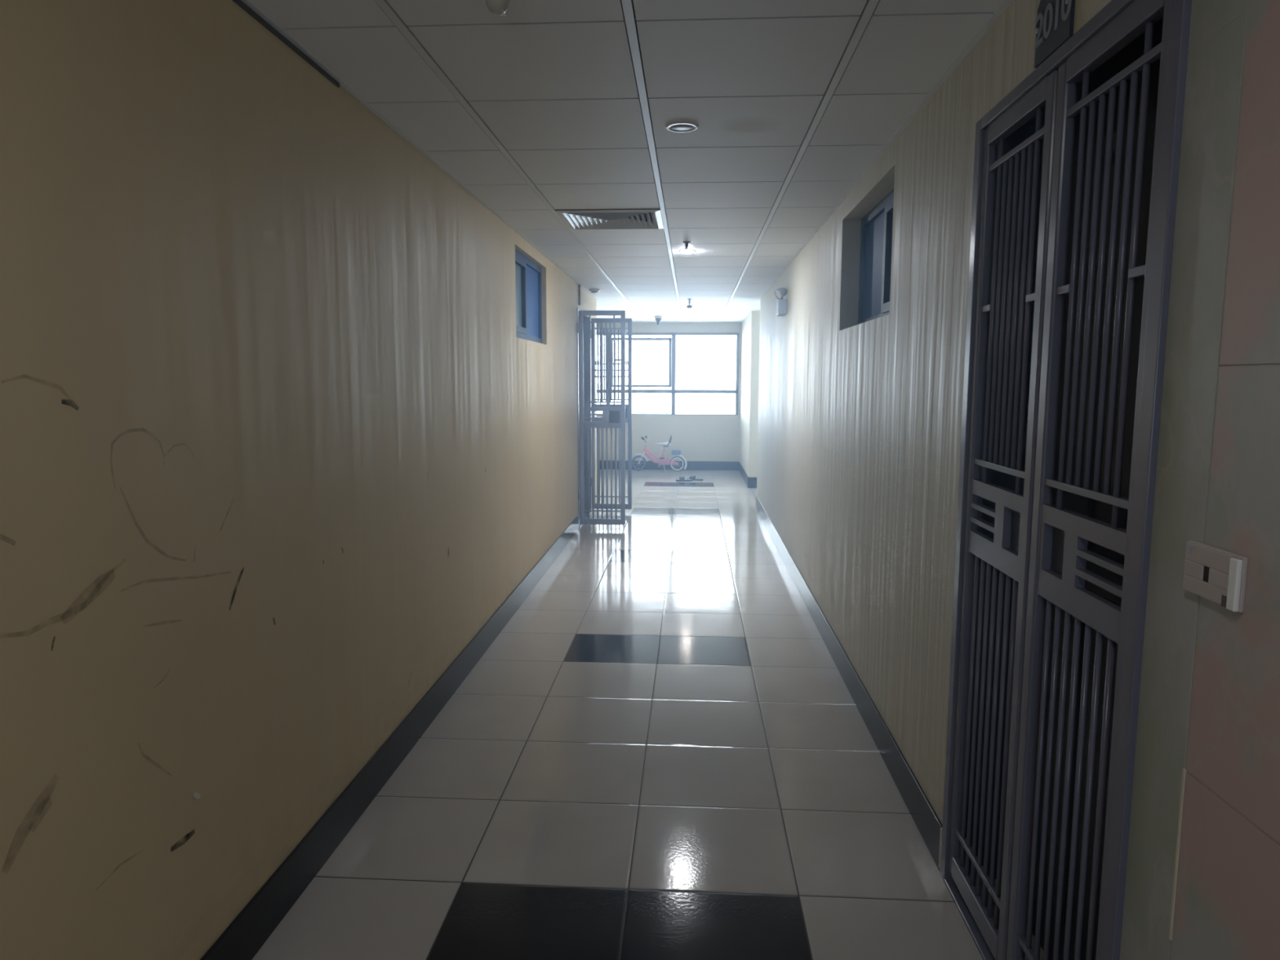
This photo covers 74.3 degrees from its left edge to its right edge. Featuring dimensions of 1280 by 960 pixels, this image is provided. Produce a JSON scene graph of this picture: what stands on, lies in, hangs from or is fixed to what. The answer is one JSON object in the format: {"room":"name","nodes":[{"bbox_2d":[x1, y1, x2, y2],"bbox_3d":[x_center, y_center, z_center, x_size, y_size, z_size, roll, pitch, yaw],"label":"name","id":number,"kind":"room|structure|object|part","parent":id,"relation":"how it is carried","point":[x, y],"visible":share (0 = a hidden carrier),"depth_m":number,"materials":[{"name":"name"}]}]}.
{"room":"apartment building corridor","nodes":[
{"label":"apartment building corridor","id":0,"kind":"room"},
{"bbox_2d":[0,0,596,959],"bbox_3d":[-1.022,-0.186,3.499,0.201,2.533,13.255,1,7,3],"label":"wall","id":1,"kind":"structure","parent":0,"point":[280,439],"depth_m":2.02,"materials":[{"name":"paint"}]},
{"bbox_2d":[232,0,339,87],"bbox_3d":[-1.140,-0.905,-0.264,0.006,0.013,5.950,1,7,3],"label":"trim","id":2,"kind":"structure","parent":1,"relation":"attached to","point":[239,2],"depth_m":2.32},
{"bbox_2d":[200,514,578,959],"bbox_3d":[-0.974,1.099,2.776,0.010,0.150,11.525,1,7,3],"label":"baseboard","id":3,"kind":"structure","parent":1,"relation":"attached to","point":[250,930],"depth_m":2.85,"materials":[{"name":"black tile"}]},
{"bbox_2d":[515,248,542,343],"bbox_3d":[-0.837,-1.278,5.979,0.098,0.586,1.150,1,7,3],"label":"window","id":4,"kind":"structure","parent":1,"relation":"in","point":[528,282],"depth_m":6.09,"materials":[{"name":"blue glass"}]},
{"bbox_3d":[-0.837,-1.243,5.679,0.006,0.496,0.458,1,7,3],"label":"pane","id":5,"kind":"part","parent":4,"relation":"part of","materials":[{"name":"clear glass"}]},
{"bbox_3d":[-0.825,-1.243,5.679,0.038,0.496,0.458,1,7,3],"label":"sash","id":6,"kind":"part","parent":4,"relation":"part of","materials":[{"name":"metal"}]},
{"bbox_3d":[-0.803,-1.308,6.226,0.006,0.496,0.558,1,7,3],"label":"pane","id":7,"kind":"part","parent":4,"relation":"part of","materials":[{"name":"blue glass"}]},
{"bbox_2d":[578,284,580,305],"bbox_3d":[-0.599,-1.832,8.355,0.017,0.199,0.017,3,8,26],"label":"conduit","id":8,"kind":"object","parent":1,"relation":"attached to","point":[579,285],"visible":1,"depth_m":8.35,"materials":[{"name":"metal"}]},
{"bbox_2d":[577,306,631,528],"bbox_3d":[-0.382,-0.660,8.912,0.534,2.200,1.093,1,7,3],"label":"security gate","id":9,"kind":"object","parent":1,"relation":"attached to","point":[614,415],"visible":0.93,"depth_m":8.47,"materials":[{"name":"grey metal"}]},
{"bbox_3d":[-0.614,-0.663,8.934,0.068,2.200,1.078,1,7,3],"label":"frame","id":10,"kind":"part","parent":9,"relation":"part of","materials":[{"name":"blue paint"}]},
{"bbox_3d":[-0.377,-0.621,8.398,0.371,0.205,0.020,0,7,2],"label":"lock panel","id":11,"kind":"part","parent":9,"relation":"part of","materials":[{"name":"blue paint"}]},
{"bbox_3d":[-0.320,-0.744,9.435,0.371,0.205,0.020,1,7,3],"label":"lock panel","id":12,"kind":"part","parent":9,"relation":"part of","materials":[{"name":"blue paint"}]},
{"bbox_3d":[-0.257,-0.626,8.380,0.110,0.120,0.003,0,7,2],"label":"lock plate","id":13,"kind":"part","parent":9,"relation":"part of","materials":[{"name":"grey metal"}]},
{"bbox_2d":[240,0,1013,322],"bbox_3d":[0.462,-1.692,5.274,5.350,0.253,17.710,1,7,3],"label":"ceiling","id":14,"kind":"structure","parent":0,"point":[540,109],"depth_m":2.89,"materials":[{"name":"tile"}]},
{"bbox_2d":[485,0,510,18],"bbox_3d":[-0.336,-1.136,1.995,0.080,0.086,0.080,1,7,3],"label":"ceiling sensor","id":15,"kind":"object","parent":14,"relation":"attached to","point":[500,7],"visible":1,"depth_m":1.98,"materials":[{"name":"beige plastic"}]},
{"bbox_2d":[589,288,599,293],"bbox_3d":[-0.477,-1.973,8.825,0.110,0.038,0.110,1,7,3],"label":"smoke detector","id":16,"kind":"object","parent":14,"relation":"attached to","point":[593,291],"visible":1,"depth_m":8.79,"materials":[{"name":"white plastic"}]},
{"bbox_2d":[555,198,663,229],"bbox_3d":[-0.163,-1.558,4.968,0.589,0.070,0.589,1,7,3],"label":"ceiling vent","id":17,"kind":"object","parent":14,"relation":"in","point":[651,218],"visible":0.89,"depth_m":4.96,"materials":[{"name":"white metal"}]},
{"bbox_3d":[-0.163,-1.528,4.972,0.585,0.010,0.585,1,7,3],"label":"frame","id":18,"kind":"part","parent":17,"relation":"part of","materials":[{"name":"white metal"}]},
{"bbox_3d":[-0.163,-1.591,4.964,0.585,0.005,0.585,1,7,3],"label":"duct plate","id":19,"kind":"part","parent":17,"relation":"part of","materials":[{"name":"grey metal"}]},
{"bbox_2d":[653,315,662,324],"bbox_3d":[0.272,-2.362,12.516,0.124,0.130,0.124,1,7,3],"label":"smoke detector","id":20,"kind":"object","parent":14,"relation":"attached to","point":[658,318],"visible":1,"depth_m":12.48,"materials":[{"name":"white plastic"}]},
{"bbox_2d":[665,121,698,132],"bbox_3d":[0.157,-1.313,3.142,0.124,0.004,0.124,1,7,3],"label":"recessed light","id":21,"kind":"object","parent":14,"relation":"in","point":[677,126],"visible":1,"depth_m":3.13,"materials":[{"name":"white plastic"}]},
{"bbox_2d":[670,124,693,130],"bbox_3d":[0.157,-1.313,3.142,0.092,0.003,0.092,-6,9,-41],"label":"diffuser","id":22,"kind":"object","parent":21,"relation":"attached to","point":[673,126],"depth_m":3.14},
{"bbox_2d":[682,241,690,249],"bbox_3d":[0.319,-1.603,5.773,0.056,0.048,0.056,1,7,3],"label":"sprinkler head","id":23,"kind":"object","parent":14,"relation":"attached to","point":[685,242],"visible":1,"depth_m":5.76},
{"bbox_2d":[679,249,695,253],"bbox_3d":[0.345,-1.670,6.190,0.124,0.012,0.124,1,7,3],"label":"recessed light","id":24,"kind":"object","parent":14,"relation":"in","point":[685,251],"visible":1,"depth_m":6.16,"materials":[{"name":"white plastic"}]},
{"bbox_2d":[680,250,693,253],"bbox_3d":[0.345,-1.670,6.190,0.094,0.012,0.094,1,7,3],"label":"diffuser","id":25,"kind":"object","parent":24,"relation":"attached to","point":[682,251],"depth_m":6.16,"materials":[{"name":"white plastic"}]},
{"bbox_2d":[686,298,692,308],"bbox_3d":[0.576,-2.051,9.810,0.068,0.108,0.068,1,7,3],"label":"sprinkler head","id":26,"kind":"object","parent":14,"relation":"attached to","point":[689,306],"visible":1,"depth_m":9.80},
{"bbox_2d":[252,469,1043,959],"bbox_3d":[0.455,0.906,5.583,5.350,0.120,17.710,1,7,3],"label":"floor","id":27,"kind":"structure","parent":0,"point":[662,753],"depth_m":3.08,"materials":[{"name":"tile"}]},
{"bbox_2d":[631,435,687,471],"bbox_3d":[0.321,-0.443,13.906,0.920,0.594,0.434,1,7,9],"label":"bicycle","id":28,"kind":"object","parent":27,"relation":"on","point":[661,462],"visible":0.99,"depth_m":13.90,"materials":[{"name":"pink metal"}]},
{"bbox_3d":[0.337,-0.405,13.908,0.568,0.289,0.084,1,7,9],"label":"frame","id":29,"kind":"part","parent":28,"relation":"part of","materials":[{"name":"pink metal"}]},
{"bbox_2d":[675,475,693,481],"bbox_3d":[0.661,-0.019,12.569,0.253,0.071,0.090,0,7,-2],"label":"sandal","id":30,"kind":"object","parent":27,"relation":"on","point":[681,478],"visible":1,"depth_m":12.54,"materials":[{"name":"black rubber"}]},
{"bbox_2d":[686,475,702,480],"bbox_3d":[0.823,-0.032,12.679,0.253,0.071,0.090,2,7,18],"label":"sandal","id":31,"kind":"object","parent":27,"relation":"on","point":[693,477],"visible":0.95,"depth_m":12.65,"materials":[{"name":"black rubber"}]},
{"bbox_2d":[596,320,742,461],"bbox_3d":[-0.006,-1.444,14.115,3.350,2.533,0.200,1,7,3],"label":"wall","id":32,"kind":"structure","parent":0,"point":[700,437],"depth_m":14.04,"materials":[{"name":"paint"}]},
{"bbox_2d":[596,332,739,414],"bbox_3d":[0.374,-1.761,14.004,2.515,1.350,0.080,1,7,3],"label":"window","id":33,"kind":"structure","parent":32,"relation":"in","point":[672,341],"depth_m":13.96,"materials":[{"name":"clear glass"}]},
{"bbox_3d":[0.014,-1.944,13.984,1.015,0.813,0.040,1,7,3],"label":"sash","id":34,"kind":"part","parent":33,"relation":"part of","materials":[{"name":"clear glass"}]},
{"bbox_2d":[600,460,738,470],"bbox_3d":[0.084,-0.248,14.146,3.150,0.150,0.010,1,7,3],"label":"baseboard","id":35,"kind":"structure","parent":32,"relation":"attached to","point":[691,465],"depth_m":14.09,"materials":[{"name":"black tile"}]},
{"bbox_2d":[739,311,759,477],"bbox_3d":[2.494,-1.284,12.824,1.800,2.533,2.490,1,7,3],"label":"wall","id":36,"kind":"structure","parent":0,"point":[750,340],"depth_m":11.76,"materials":[{"name":"paint"}]},
{"bbox_2d":[738,461,748,487],"bbox_3d":[1.581,-0.097,12.916,0.010,0.150,2.280,1,7,3],"label":"baseboard","id":37,"kind":"structure","parent":36,"relation":"attached to","point":[744,474],"depth_m":12.84,"materials":[{"name":"black tile"}]},
{"bbox_2d":[747,477,756,488],"bbox_3d":[2.057,0.043,11.747,1.115,0.150,0.012,1,7,3],"label":"baseboard","id":38,"kind":"structure","parent":36,"relation":"attached to","point":[752,482],"depth_m":11.77,"materials":[{"name":"black tile"}]},
{"bbox_2d":[756,0,1111,824],"bbox_3d":[1.233,-0.439,5.683,0.200,2.533,8.590,1,7,3],"label":"wall","id":39,"kind":"structure","parent":0,"point":[860,428],"depth_m":3.24,"materials":[{"name":"paint"}]},
{"bbox_2d":[773,287,787,315],"bbox_3d":[1.183,-1.501,7.114,0.098,0.224,0.223,1,7,3],"label":"emergency light","id":40,"kind":"object","parent":39,"relation":"attached to","point":[781,304],"visible":1,"depth_m":7.01,"materials":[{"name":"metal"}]},
{"bbox_2d":[755,494,942,870],"bbox_3d":[1.155,0.688,6.330,0.011,0.142,7.581,1,7,3],"label":"baseboard","id":41,"kind":"structure","parent":39,"relation":"attached to","point":[926,819],"depth_m":3.53,"materials":[{"name":"black tile"}]},
{"bbox_2d":[857,189,893,324],"bbox_3d":[1.166,-1.014,3.896,0.098,0.575,1.155,1,7,3],"label":"window","id":42,"kind":"structure","parent":39,"relation":"in","point":[876,228],"depth_m":4.14,"materials":[{"name":"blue glass"}]},
{"bbox_3d":[1.165,-1.046,4.172,0.006,0.485,0.510,1,7,3],"label":"pane","id":43,"kind":"part","parent":42,"relation":"part of","materials":[{"name":"blue glass"}]},
{"bbox_3d":[1.119,-0.981,3.623,0.038,0.485,0.510,1,7,3],"label":"sash","id":44,"kind":"part","parent":42,"relation":"part of","materials":[{"name":"metal"}]},
{"bbox_2d":[1034,0,1075,68],"bbox_3d":[0.898,-1.007,1.833,0.012,0.152,0.185,1,7,3],"label":"number plaque","id":45,"kind":"object","parent":39,"relation":"attached to","point":[1055,20],"visible":1,"depth_m":1.84,"materials":[{"name":"metal"}]},
{"bbox_2d":[964,17,1163,959],"bbox_3d":[1.025,0.172,1.942,0.150,2.200,1.005,1,7,3],"label":"door","id":46,"kind":"structure","parent":39,"relation":"in","point":[1099,510],"depth_m":2.02,"materials":[{"name":"grey metal"}]},
{"bbox_3d":[1.056,0.172,1.940,0.012,1.900,0.805,1,7,3],"label":"panel","id":47,"kind":"part","parent":46,"relation":"part of","materials":[{"name":"grey metal"}]},
{"bbox_2d":[940,0,1191,959],"bbox_3d":[0.916,0.171,1.949,0.057,2.200,1.003,1,7,3],"label":"security gate","id":48,"kind":"object","parent":39,"relation":"attached to","point":[1048,553],"visible":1,"depth_m":1.84,"materials":[{"name":"grey metal"}]},
{"bbox_3d":[0.925,0.121,2.181,0.020,0.205,0.371,1,7,3],"label":"lock panel","id":49,"kind":"part","parent":48,"relation":"part of","materials":[{"name":"grey paint"}]},
{"bbox_3d":[0.929,0.128,2.060,0.003,0.120,0.110,1,7,3],"label":"lock plate","id":50,"kind":"part","parent":48,"relation":"part of","materials":[{"name":"grey metal"}]},
{"bbox_3d":[0.914,0.155,1.829,0.003,0.120,0.110,1,7,3],"label":"lock plate","id":51,"kind":"part","parent":48,"relation":"part of","materials":[{"name":"grey metal"}]},
{"bbox_3d":[0.895,0.176,1.711,0.020,0.205,0.371,1,7,3],"label":"lock panel","id":52,"kind":"part","parent":48,"relation":"part of","materials":[{"name":"grey paint"}]},
{"bbox_2d":[1119,0,1248,959],"bbox_3d":[0.965,0.074,1.355,0.201,2.533,0.143,1,7,3],"label":"wall","id":53,"kind":"structure","parent":0,"point":[1217,28],"depth_m":1.35,"materials":[{"name":"paint"}]},
{"bbox_2d":[1168,0,1279,959],"bbox_3d":[0.822,0.348,-0.957,0.201,2.533,4.522,1,7,3],"label":"wall","id":54,"kind":"structure","parent":0,"point":[1225,904],"depth_m":1.19,"materials":[{"name":"paint"}]},
{"bbox_2d":[1182,539,1248,612],"bbox_3d":[0.851,0.141,1.254,0.015,0.080,0.132,1,7,3],"label":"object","id":55,"kind":"object","parent":54,"relation":"attached to","point":[1218,575],"visible":1,"depth_m":1.24,"materials":[{"name":"beige plastic"}]},
{"bbox_3d":[0.849,0.139,1.264,0.005,0.076,0.110,1,7,3],"label":"plate","id":56,"kind":"part","parent":55,"relation":"part of","materials":[{"name":"beige plastic"}]}
]}

